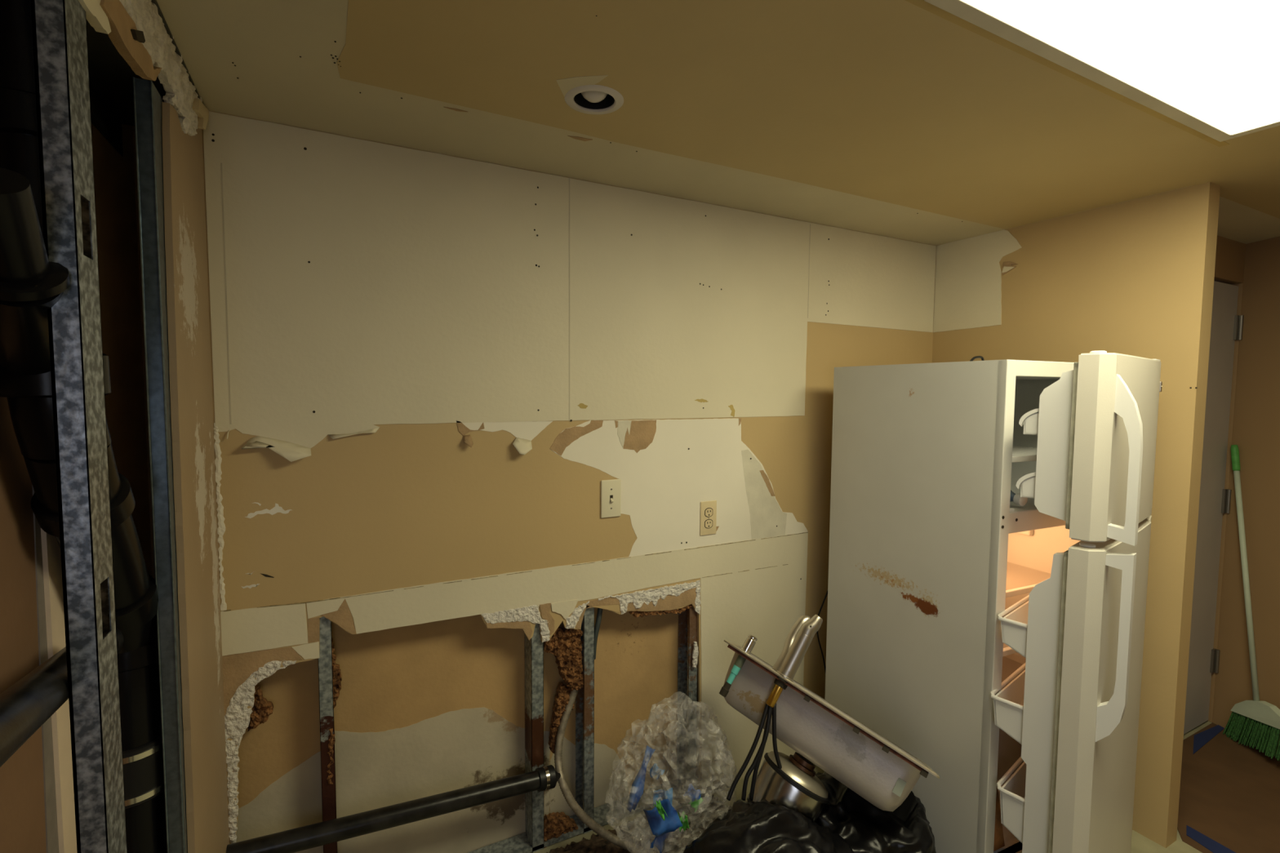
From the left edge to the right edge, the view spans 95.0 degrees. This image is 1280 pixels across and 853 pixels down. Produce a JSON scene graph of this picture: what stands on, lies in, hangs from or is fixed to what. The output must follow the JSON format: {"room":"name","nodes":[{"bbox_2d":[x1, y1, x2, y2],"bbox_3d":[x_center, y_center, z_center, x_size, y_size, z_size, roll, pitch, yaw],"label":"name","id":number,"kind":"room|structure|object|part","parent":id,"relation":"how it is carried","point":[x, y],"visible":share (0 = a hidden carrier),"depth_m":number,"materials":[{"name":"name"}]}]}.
{"room":"damaged room","nodes":[
{"label":"damaged room","id":0,"kind":"room"},
{"bbox_2d":[0,396,58,852],"bbox_3d":[-0.243,0.512,-0.533,0.016,2.440,3.866,-1,4,-28],"label":"wall","id":1,"kind":"structure","parent":0,"point":[28,797],"depth_m":0.98,"materials":[{"name":"brown paint"}]},
{"bbox_2d":[40,122,152,852],"bbox_3d":[-1.257,0.384,1.400,0.020,2.440,0.760,-1,4,-28],"label":"wall","id":2,"kind":"structure","parent":0,"point":[113,173],"depth_m":1.43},
{"bbox_2d":[78,0,229,852],"bbox_3d":[-0.810,0.393,0.941,0.030,2.489,1.612,-1,4,-28],"label":"wall","id":3,"kind":"structure","parent":0,"point":[139,30],"depth_m":1.35,"materials":[{"name":"beige paint"}]},
{"bbox_2d":[86,19,165,156],"bbox_3d":[-1.087,-0.708,1.214,0.145,0.085,0.680,-1,4,-28],"label":"track","id":4,"kind":"object","parent":3,"relation":"attached to","point":[110,76],"visible":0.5,"depth_m":1.29,"materials":[{"name":"metal"}]},
{"bbox_2d":[132,125,697,852],"bbox_3d":[0.015,0.479,2.405,3.220,2.736,0.014,-1,4,-28],"label":"wall","id":5,"kind":"structure","parent":0,"point":[426,709],"depth_m":2.06,"materials":[{"name":"beige paint"}]},
{"bbox_2d":[554,689,649,852],"bbox_3d":[-0.075,1.332,2.148,0.493,0.678,0.167,1,4,11],"label":"conduit","id":6,"kind":"object","parent":5,"relation":"attached to","point":[580,814],"visible":0.99,"depth_m":2.12,"materials":[{"name":"grey plastic"}]},
{"bbox_2d":[548,683,577,753],"bbox_3d":[-0.288,1.103,2.220,0.112,0.257,0.036,-1,4,-28],"label":"debris","id":7,"kind":"object","parent":6,"relation":"attached to","point":[562,699],"visible":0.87,"depth_m":2.20,"materials":[{"name":"brown"}]},
{"bbox_2d":[202,111,936,844],"bbox_3d":[0.159,0.579,2.344,3.027,2.925,0.058,-1,4,-28],"label":"wall","id":8,"kind":"structure","parent":0,"point":[429,370],"depth_m":2.01,"materials":[{"name":"beige paint"}]},
{"bbox_2d":[247,685,273,732],"bbox_3d":[-1.138,0.844,1.754,0.068,0.125,0.038,-1,4,-28],"label":"debris","id":9,"kind":"object","parent":8,"relation":"attached to","point":[262,708],"visible":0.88,"depth_m":1.75,"materials":[{"name":"brown"}]},
{"bbox_2d":[226,764,560,852],"bbox_3d":[-0.763,1.241,1.875,1.073,0.139,0.079,-1,4,-28],"label":"drain pipe","id":10,"kind":"object","parent":8,"relation":"attached to","point":[544,778],"visible":1,"depth_m":1.85,"materials":[{"name":"black plastic"}]},
{"bbox_3d":[0.161,-0.454,2.294,3.013,0.856,0.003,-1,4,-28],"label":"cream panel","id":11,"kind":"part","parent":8,"relation":"part of","materials":[{"name":"paint"}]},
{"bbox_2d":[600,479,621,518],"bbox_3d":[-0.106,0.270,2.190,0.082,0.142,0.019,-1,4,-28],"label":"light switch","id":12,"kind":"object","parent":8,"relation":"attached to","point":[611,490],"visible":1,"depth_m":2.19,"materials":[{"name":"beige plastic"}]},
{"bbox_2d":[628,604,693,617],"bbox_3d":[0.089,0.735,2.344,0.303,0.054,0.029,-1,4,-28],"label":"debris","id":13,"kind":"object","parent":8,"relation":"attached to","point":[636,614],"visible":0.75,"depth_m":2.33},
{"bbox_2d":[699,500,716,535],"bbox_3d":[0.281,0.376,2.408,0.079,0.140,0.007,-1,4,-28],"label":"wall socket","id":14,"kind":"object","parent":8,"relation":"attached to","point":[708,508],"visible":1,"depth_m":2.40,"materials":[{"name":"beige plastic"}]},
{"bbox_2d":[704,519,712,528],"bbox_3d":[0.282,0.400,2.407,0.040,0.039,0.003,-1,4,-28],"label":"receptacle","id":15,"kind":"object","parent":14,"relation":"attached to","point":[708,522],"depth_m":2.41,"materials":[{"name":"beige plastic"}]},
{"bbox_2d":[704,507,712,517],"bbox_3d":[0.282,0.353,2.405,0.040,0.039,0.003,-1,4,-28],"label":"receptacle","id":16,"kind":"object","parent":14,"relation":"attached to","point":[708,511],"depth_m":2.40,"materials":[{"name":"beige plastic"}]},
{"bbox_2d":[816,590,827,671],"bbox_3d":[0.841,1.118,2.672,0.083,0.827,0.058,-1,4,-28],"label":"power cord","id":17,"kind":"object","parent":8,"relation":"hanging from","point":[826,594],"visible":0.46,"depth_m":2.67,"materials":[{"name":"black rubber"}]},
{"bbox_2d":[156,0,1279,245],"bbox_3d":[1.850,-0.792,0.869,5.100,0.022,4.550,-1,4,-28],"label":"ceiling","id":18,"kind":"structure","parent":0,"point":[909,120],"depth_m":1.51,"materials":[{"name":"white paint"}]},
{"bbox_2d":[564,84,623,114],"bbox_3d":[-0.116,-0.893,1.495,0.153,0.126,0.153,-1,4,-28],"label":"recessed light","id":19,"kind":"object","parent":18,"relation":"in","point":[587,99],"visible":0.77,"depth_m":1.51,"materials":[{"name":"white metal"}]},
{"bbox_3d":[-0.116,-0.893,1.495,0.074,0.122,0.074,-1,4,-28],"label":"bulb","id":20,"kind":"part","parent":19,"relation":"part of","materials":[{"name":"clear glass"}]},
{"bbox_2d":[924,0,1279,142],"bbox_3d":[1.244,-0.797,1.130,1.298,0.012,0.602,-1,4,-28],"label":"recessed light","id":21,"kind":"object","parent":18,"relation":"in","point":[1211,68],"visible":1,"depth_m":1.24,"materials":[{"name":"white plastic"}]},
{"bbox_2d":[530,720,1275,852],"bbox_3d":[1.832,1.678,1.023,5.100,0.050,4.550,-1,4,-28],"label":"floor","id":22,"kind":"structure","parent":0,"point":[1140,843],"depth_m":2.27,"materials":[{"name":"beige"}]},
{"bbox_2d":[30,0,127,852],"bbox_3d":[-0.774,0.443,0.837,0.032,2.400,0.078,-1,4,-28],"label":"stud","id":23,"kind":"object","parent":22,"relation":"on","point":[59,27],"visible":1,"depth_m":0.79,"materials":[{"name":"metal"}]},
{"bbox_2d":[0,0,167,852],"bbox_3d":[-0.900,0.426,0.909,0.157,2.423,0.915,-2,4,-30],"label":"pipe","id":24,"kind":"object","parent":22,"relation":"on","point":[31,284],"visible":0.45,"depth_m":0.88,"materials":[{"name":"black plastic"}]},
{"bbox_3d":[-0.821,0.362,0.810,0.060,0.174,0.674,-2,4,-33],"label":"waste arm","id":25,"kind":"part","parent":24,"relation":"part of","materials":[{"name":"black plastic"}]},
{"bbox_2d":[132,76,187,852],"bbox_3d":[-1.018,0.459,1.275,0.031,2.310,0.088,-1,4,-28],"label":"stud","id":26,"kind":"object","parent":22,"relation":"on","point":[148,102],"visible":0.98,"depth_m":1.22,"materials":[{"name":"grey metal"}]},
{"bbox_2d":[543,812,578,848],"bbox_3d":[-0.296,1.595,2.241,0.203,0.228,0.069,-1,4,-28],"label":"debris","id":27,"kind":"object","parent":22,"relation":"on","point":[555,824],"visible":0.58,"depth_m":2.21,"materials":[{"name":"brown"}]},
{"bbox_2d":[467,776,696,852],"bbox_3d":[-0.499,1.553,2.145,1.620,0.015,0.086,-1,4,-28],"label":"floor track","id":28,"kind":"object","parent":22,"relation":"on","point":[615,811],"visible":0.71,"depth_m":2.31,"materials":[{"name":"metal"}]},
{"bbox_2d":[318,616,337,852],"bbox_3d":[-0.987,1.049,1.855,0.038,1.060,0.085,-1,4,-28],"label":"stud","id":29,"kind":"object","parent":28,"relation":"on","point":[325,675],"visible":0.72,"depth_m":1.81,"materials":[{"name":"metal"}]},
{"bbox_2d":[326,728,335,784],"bbox_3d":[-0.959,1.024,1.819,0.026,0.178,0.024,-1,4,-28],"label":"debris","id":30,"kind":"object","parent":29,"relation":"attached to","point":[331,743],"visible":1,"depth_m":1.82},
{"bbox_2d":[331,637,342,708],"bbox_3d":[-0.962,0.776,1.842,0.044,0.250,0.039,-1,4,-28],"label":"debris","id":31,"kind":"object","parent":29,"relation":"attached to","point":[337,678],"visible":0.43,"depth_m":1.84,"materials":[{"name":"brown"}]},
{"bbox_2d":[524,623,543,852],"bbox_3d":[-0.392,1.099,2.171,0.045,0.930,0.085,-1,4,-28],"label":"stud","id":32,"kind":"object","parent":28,"relation":"on","point":[534,648],"visible":0.7,"depth_m":2.14,"materials":[{"name":"metal"}]},
{"bbox_2d":[575,607,594,834],"bbox_3d":[-0.213,1.077,2.264,0.042,0.965,0.085,-1,4,-28],"label":"stud","id":33,"kind":"object","parent":28,"relation":"on","point":[584,700],"visible":0.59,"depth_m":2.24,"materials":[{"name":"metal"}]},
{"bbox_2d":[543,625,583,690],"bbox_3d":[-0.282,0.870,2.187,0.159,0.254,0.054,-1,4,-28],"label":"debris","id":34,"kind":"object","parent":33,"relation":"attached to","point":[565,644],"visible":0.91,"depth_m":2.19,"materials":[{"name":"brown"}]},
{"bbox_2d":[594,608,602,659],"bbox_3d":[-0.166,0.792,2.261,0.043,0.217,0.040,-1,4,-28],"label":"conduit","id":35,"kind":"object","parent":33,"relation":"attached to","point":[598,619],"visible":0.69,"depth_m":2.24,"materials":[{"name":"grey metal"}]},
{"bbox_2d":[676,607,697,791],"bbox_3d":[0.201,1.084,2.482,0.043,0.930,0.085,-1,4,-28],"label":"stud","id":36,"kind":"object","parent":28,"relation":"on","point":[687,620],"visible":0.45,"depth_m":2.49,"materials":[{"name":"metal"}]},
{"bbox_2d":[546,792,732,852],"bbox_3d":[-0.059,1.564,2.067,1.087,0.019,0.417,-1,4,-28],"label":"debris","id":37,"kind":"object","parent":22,"relation":"on","point":[638,832],"visible":0.56,"depth_m":2.24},
{"bbox_2d":[683,798,853,852],"bbox_3d":[0.335,1.351,1.698,0.580,0.488,0.576,-1,4,-28],"label":"bag","id":38,"kind":"object","parent":22,"relation":"on","point":[762,826],"visible":0.98,"depth_m":1.67,"materials":[{"name":"black plastic"}]},
{"bbox_2d":[746,751,829,822],"bbox_3d":[0.477,1.190,1.891,0.259,0.246,0.226,-1,4,-28],"label":"metal pot","id":39,"kind":"object","parent":38,"relation":"in","point":[795,786],"visible":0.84,"depth_m":1.83,"materials":[{"name":"silver metal"}]},
{"bbox_3d":[0.114,1.186,1.995,0.483,0.520,0.383,-1,4,-28],"label":"clear bag","id":40,"kind":"object","parent":38,"relation":"on","visible":0},
{"bbox_2d":[626,745,655,813],"bbox_3d":[0.005,1.152,1.918,0.122,0.175,0.042,-3,5,-41],"label":"wrapper","id":41,"kind":"object","parent":40,"relation":"in","point":[637,786],"visible":1,"depth_m":1.91,"materials":[{"name":"plastic"}]},
{"bbox_2d":[649,763,664,780],"bbox_3d":[0.054,1.117,1.901,0.052,0.057,0.035,2,4,23],"label":"wrapper","id":42,"kind":"object","parent":40,"relation":"in","point":[655,771],"visible":1,"depth_m":1.90,"materials":[{"name":"plastic"}]},
{"bbox_2d":[650,832,670,852],"bbox_3d":[0.066,1.289,1.841,0.069,0.089,0.026,-2,4,-30],"label":"wrapper","id":43,"kind":"object","parent":40,"relation":"in","point":[659,842],"visible":0.62,"depth_m":1.84,"materials":[{"name":"plastic"}]},
{"bbox_2d":[643,799,682,837],"bbox_3d":[0.070,1.205,1.798,0.124,0.118,0.039,1,4,5],"label":"wrapper","id":44,"kind":"object","parent":40,"relation":"in","point":[658,826],"visible":0.91,"depth_m":1.80,"materials":[{"name":"plastic"}]},
{"bbox_2d":[653,800,668,821],"bbox_3d":[0.064,1.163,1.780,0.043,0.057,0.033,0,4,-3],"label":"scrap","id":45,"kind":"object","parent":44,"relation":"on","point":[661,811],"visible":1,"depth_m":1.78,"materials":[{"name":"plastic"}]},
{"bbox_2d":[653,787,672,806],"bbox_3d":[0.072,1.169,1.841,0.062,0.054,0.040,1,4,3],"label":"wrapper","id":46,"kind":"object","parent":40,"relation":"in","point":[660,795],"visible":0.69,"depth_m":1.84,"materials":[{"name":"plastic"}]},
{"bbox_2d":[677,811,689,831],"bbox_3d":[0.136,1.227,1.821,0.037,0.057,0.032,-1,4,-18],"label":"scrap","id":47,"kind":"object","parent":40,"relation":"in","point":[683,819],"visible":0.88,"depth_m":1.82,"materials":[{"name":"plastic"}]},
{"bbox_2d":[683,783,701,801],"bbox_3d":[0.165,1.152,1.838,0.056,0.056,0.030,0,4,-9],"label":"wrapper","id":48,"kind":"object","parent":40,"relation":"in","point":[693,794],"visible":1,"depth_m":1.84,"materials":[{"name":"plastic"}]},
{"bbox_2d":[688,797,703,813],"bbox_3d":[0.176,1.187,1.847,0.049,0.049,0.024,1,4,8],"label":"scrap","id":49,"kind":"object","parent":40,"relation":"in","point":[695,803],"visible":0.85,"depth_m":1.85,"materials":[{"name":"plastic"}]},
{"bbox_2d":[814,771,936,852],"bbox_3d":[0.767,1.377,1.982,0.460,0.407,0.530,-1,4,-28],"label":"bag","id":50,"kind":"object","parent":22,"relation":"on","point":[866,828],"visible":0.43,"depth_m":1.85,"materials":[{"name":"black plastic"}]},
{"bbox_2d":[719,614,940,811],"bbox_3d":[0.608,0.921,1.950,0.659,0.592,0.502,2,4,20],"label":"sink","id":51,"kind":"object","parent":50,"relation":"on","point":[877,770],"visible":0.99,"depth_m":1.85,"materials":[{"name":"silver metal"}]},
{"bbox_2d":[719,634,757,697],"bbox_3d":[0.329,0.800,1.963,0.145,0.192,0.038,-1,4,-28],"label":"dispenser","id":52,"kind":"object","parent":51,"relation":"on","point":[740,683],"depth_m":1.96,"materials":[{"name":"silver metal"}]},
{"bbox_2d":[765,614,822,707],"bbox_3d":[0.496,0.762,1.942,0.223,0.276,0.102,-1,4,-28],"label":"faucet","id":53,"kind":"object","parent":51,"relation":"on","point":[780,692],"depth_m":1.91,"materials":[{"name":"silver metal"}]},
{"bbox_3d":[0.612,0.934,1.977,0.657,0.011,0.348,26,-13,27],"label":"clip rail","id":54,"kind":"part","parent":51,"relation":"part of","materials":[{"name":"silver metal"}]},
{"bbox_2d":[825,351,1162,852],"bbox_3d":[1.327,0.669,2.153,0.733,1.816,1.063,-1,4,-25],"label":"refrigerator","id":55,"kind":"object","parent":22,"relation":"on","point":[988,637],"visible":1,"depth_m":1.88,"materials":[{"name":"white metal"}]},
{"bbox_2d":[969,355,984,360],"bbox_3d":[1.161,-0.231,2.020,0.076,0.026,0.024,-1,4,-28],"label":"clip","id":56,"kind":"object","parent":55,"relation":"on","point":[975,357],"visible":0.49,"depth_m":2.02,"materials":[{"name":"plastic"}]},
{"bbox_2d":[993,782,1004,851],"bbox_3d":[1.174,1.199,1.947,0.102,0.420,0.030,-1,4,-25],"label":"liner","id":57,"kind":"object","parent":55,"relation":"in","point":[999,843],"visible":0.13,"depth_m":1.95,"materials":[{"name":"brown plastic"}]},
{"bbox_2d":[1002,647,1017,657],"bbox_3d":[1.260,0.764,2.323,0.592,0.020,0.550,-1,4,-25],"label":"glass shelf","id":58,"kind":"object","parent":55,"relation":"attached to","point":[1007,651],"depth_m":2.03,"materials":[{"name":"clear glass"}]},
{"bbox_2d":[1009,489,1027,506],"bbox_3d":[1.198,0.219,1.971,0.068,0.075,0.195,-1,4,-21],"label":"plastic bottle","id":59,"kind":"object","parent":55,"relation":"in","point":[1016,499],"visible":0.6,"depth_m":1.89,"materials":[{"name":"white plastic"}]},
{"bbox_2d":[1005,583,1037,598],"bbox_3d":[1.258,0.569,2.320,0.592,0.020,0.530,-1,4,-25],"label":"glass shelf","id":60,"kind":"object","parent":55,"relation":"attached to","point":[1026,589],"depth_m":2.07,"materials":[{"name":"clear glass"}]},
{"bbox_3d":[1.526,0.417,2.406,0.029,0.030,0.160,-1,4,-25],"label":"shelf rail","id":61,"kind":"part","parent":55,"relation":"part of","materials":[{"name":"plastic"}]},
{"bbox_2d":[1009,351,1162,546],"bbox_3d":[1.323,0.020,2.091,0.739,0.514,1.001,-1,4,-28],"label":"freezer","id":62,"kind":"object","parent":55,"relation":"in","point":[1083,433],"depth_m":1.63,"materials":[{"name":"white plastic"}]},
{"bbox_3d":[1.476,0.887,1.842,0.740,1.142,0.081,-3,5,-40],"label":"fridge door","id":63,"kind":"part","parent":55,"relation":"part of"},
{"bbox_3d":[1.276,0.599,1.574,0.030,0.533,0.058,-3,5,-40],"label":"door handle","id":64,"kind":"part","parent":55,"relation":"part of","materials":[{"name":"white plastic"}]},
{"bbox_2d":[1177,722,1279,852],"bbox_3d":[2.644,1.578,2.312,1.240,0.003,0.985,-1,4,-28],"label":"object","id":65,"kind":"structure","parent":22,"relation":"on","point":[1229,790],"depth_m":2.48,"materials":[{"name":"brown cardboard"}]},
{"bbox_2d":[1192,724,1224,755],"bbox_3d":[2.796,1.539,2.909,0.474,0.002,0.055,-2,4,-31],"label":"tape","id":66,"kind":"object","parent":65,"relation":"on","point":[1200,740],"visible":0.88,"depth_m":2.91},
{"bbox_2d":[1186,825,1235,852],"bbox_3d":[2.147,1.578,2.213,0.085,0.002,0.178,-1,4,-21],"label":"tape","id":67,"kind":"object","parent":65,"relation":"on","point":[1210,844],"visible":1,"depth_m":2.22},
{"bbox_2d":[1222,444,1279,760],"bbox_3d":[2.919,0.831,2.771,0.059,1.460,0.422,1,4,7],"label":"broom","id":68,"kind":"object","parent":65,"relation":"on","point":[1258,718],"visible":1,"depth_m":2.81,"materials":[{"name":"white plastic"}]},
{"bbox_3d":[2.939,0.759,2.842,0.022,1.084,0.223,1,4,9],"label":"handle","id":69,"kind":"part","parent":68,"relation":"part of","materials":[{"name":"white plastic"}]},
{"bbox_2d":[932,182,1220,848],"bbox_3d":[1.725,0.321,2.689,0.091,2.450,1.249,-1,4,-28],"label":"wall","id":70,"kind":"structure","parent":0,"point":[1135,277],"depth_m":2.23,"materials":[{"name":"beige paint"}]},
{"bbox_3d":[1.597,-0.691,2.796,0.002,0.446,0.420,-1,4,-28],"label":"cream panel","id":71,"kind":"part","parent":70,"relation":"part of","materials":[{"name":"paint"}]},
{"bbox_2d":[1208,235,1245,722],"bbox_3d":[2.459,0.328,2.739,1.255,2.440,0.080,-1,4,-28],"label":"door frame","id":72,"kind":"structure","parent":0,"point":[1230,254],"depth_m":2.92,"materials":[{"name":"beige paint"}]},
{"bbox_2d":[1183,280,1244,734],"bbox_3d":[2.617,0.423,2.804,0.800,2.225,0.063,-1,4,-28],"label":"door","id":73,"kind":"structure","parent":72,"relation":"in","point":[1227,326],"depth_m":2.91,"materials":[{"name":"grey paint"}]},
{"bbox_2d":[1212,236,1279,753],"bbox_3d":[3.097,0.399,1.674,0.050,2.440,2.600,0,4,-4],"label":"wall","id":74,"kind":"structure","parent":0,"point":[1256,418],"depth_m":2.84,"materials":[{"name":"beige paint"}]}
]}

